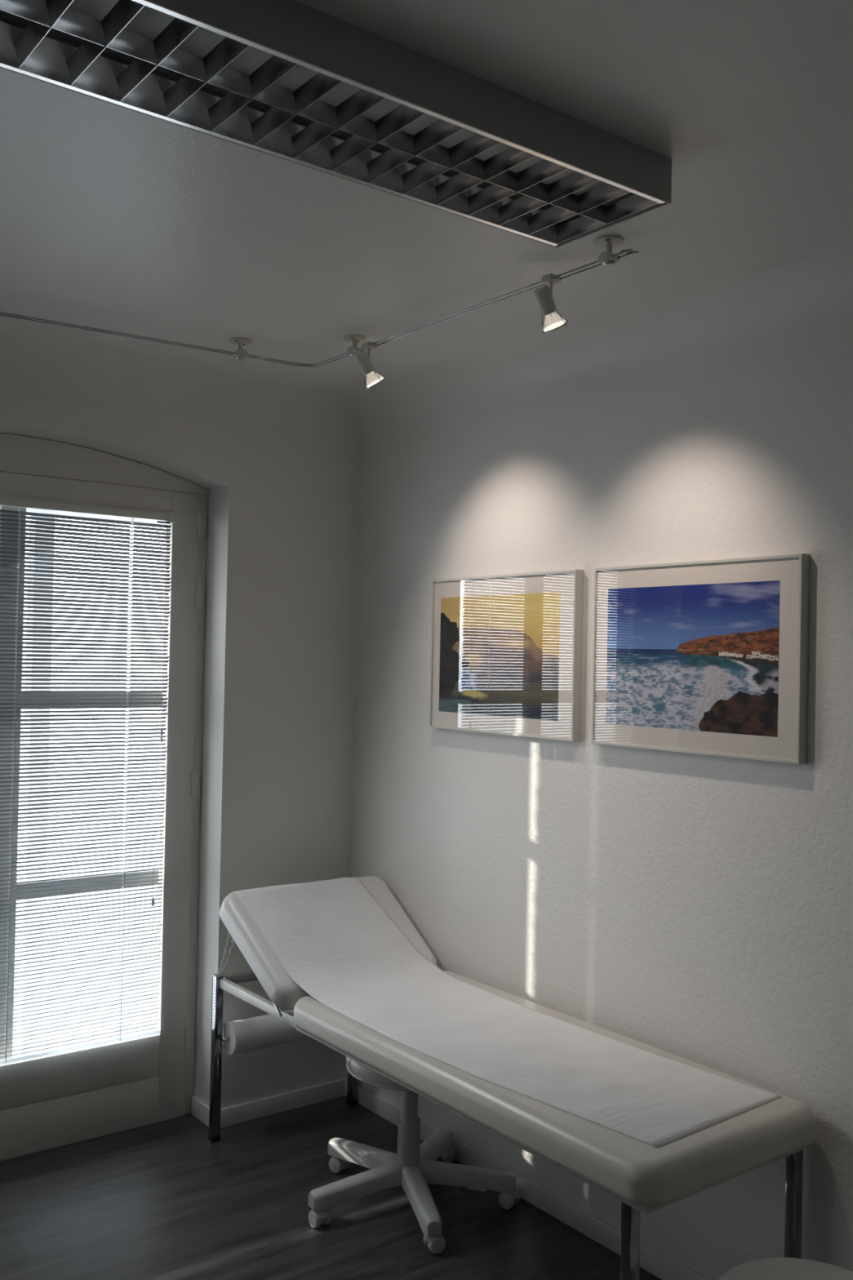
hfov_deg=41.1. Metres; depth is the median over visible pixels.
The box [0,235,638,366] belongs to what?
rail
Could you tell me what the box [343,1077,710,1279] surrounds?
baseboard
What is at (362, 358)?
spotlight
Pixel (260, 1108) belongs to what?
baseboard
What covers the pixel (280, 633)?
wall
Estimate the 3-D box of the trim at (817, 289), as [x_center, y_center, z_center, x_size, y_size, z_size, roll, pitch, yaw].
[1.282,-0.801,2.098,0.120,0.120,5.200,2,-1,-37]
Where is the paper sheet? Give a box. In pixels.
[228,876,782,1147]
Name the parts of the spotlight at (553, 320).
stem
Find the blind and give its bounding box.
[0,496,174,1065]
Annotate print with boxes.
[439,591,559,720]
[605,580,779,737]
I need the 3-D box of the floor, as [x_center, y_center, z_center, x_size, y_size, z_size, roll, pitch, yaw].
[-0.403,1.659,1.002,4.200,0.100,5.700,2,-1,-37]
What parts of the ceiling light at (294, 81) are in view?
louvre blade, louvre blade, louvre blade, louvre blade, louvre blade, louvre blade, louvre blade, louvre blade, louvre blade, louvre blade, louvre blade, louvre blade, louvre blade, louvre blade, louvre blade, louvre blade, louvre blade, louvre blade, louvre blade, louvre blade, louvre blade, louvre blade, louvre blade, louvre blade, louvre blade, louvre blade, louvre blade, louvre blade, louvre blade, louvre blade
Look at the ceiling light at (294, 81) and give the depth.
1.79 m
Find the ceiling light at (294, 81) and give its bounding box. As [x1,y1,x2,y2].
[0,0,671,248]
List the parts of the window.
arch panel, frame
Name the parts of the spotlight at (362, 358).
stem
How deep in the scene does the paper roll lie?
3.76 m
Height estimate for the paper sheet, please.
0.239 m
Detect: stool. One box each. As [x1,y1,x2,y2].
[308,1055,519,1253]
[718,1257,852,1279]
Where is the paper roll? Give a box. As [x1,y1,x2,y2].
[222,1009,311,1055]
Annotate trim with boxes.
[0,332,359,439]
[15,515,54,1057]
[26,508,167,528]
[351,243,852,439]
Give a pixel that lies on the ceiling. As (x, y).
(113, 218)
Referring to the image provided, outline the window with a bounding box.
[0,432,208,1160]
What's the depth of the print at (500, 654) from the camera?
3.50 m
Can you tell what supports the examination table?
on the floor
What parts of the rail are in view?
stem, clamp knob, clamp knob, stem, clamp knob, stem, rod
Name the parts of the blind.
ladder cord, rail, ladder cord, pull cord, knob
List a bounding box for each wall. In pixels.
[0,382,359,1108]
[346,316,852,1279]
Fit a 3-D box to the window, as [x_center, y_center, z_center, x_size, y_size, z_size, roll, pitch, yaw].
[-1.351,0.492,3.622,1.335,2.280,0.140,2,-1,-37]
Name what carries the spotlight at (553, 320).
attached to the rail
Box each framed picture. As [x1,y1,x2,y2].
[429,568,583,742]
[591,553,809,764]
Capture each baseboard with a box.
[191,1078,344,1128]
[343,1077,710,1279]
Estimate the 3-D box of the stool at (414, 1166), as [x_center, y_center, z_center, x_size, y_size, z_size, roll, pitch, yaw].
[-0.069,1.426,3.357,0.605,0.454,0.614,2,-1,-37]
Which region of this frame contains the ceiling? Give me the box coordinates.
[0,0,852,397]
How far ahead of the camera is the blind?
3.69 m
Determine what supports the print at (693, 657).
attached to the framed picture at (705, 657)
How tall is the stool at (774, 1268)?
0.375 m
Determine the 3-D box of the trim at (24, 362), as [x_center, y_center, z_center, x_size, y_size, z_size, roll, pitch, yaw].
[-1.800,-0.849,2.945,4.000,0.120,0.120,2,-1,-37]
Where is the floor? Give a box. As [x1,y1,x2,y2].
[0,1095,662,1279]
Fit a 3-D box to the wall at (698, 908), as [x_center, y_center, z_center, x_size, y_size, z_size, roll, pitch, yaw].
[1.376,0.352,2.107,0.100,2.620,5.300,2,-1,-37]
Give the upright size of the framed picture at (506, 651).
0.492 m
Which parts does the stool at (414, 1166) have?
leg, leg, seat, leg, leg, leg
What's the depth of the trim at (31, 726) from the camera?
4.60 m
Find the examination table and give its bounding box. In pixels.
[208,875,815,1279]
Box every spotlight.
[353,341,385,390]
[533,273,568,334]
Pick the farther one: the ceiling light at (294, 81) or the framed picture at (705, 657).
the framed picture at (705, 657)

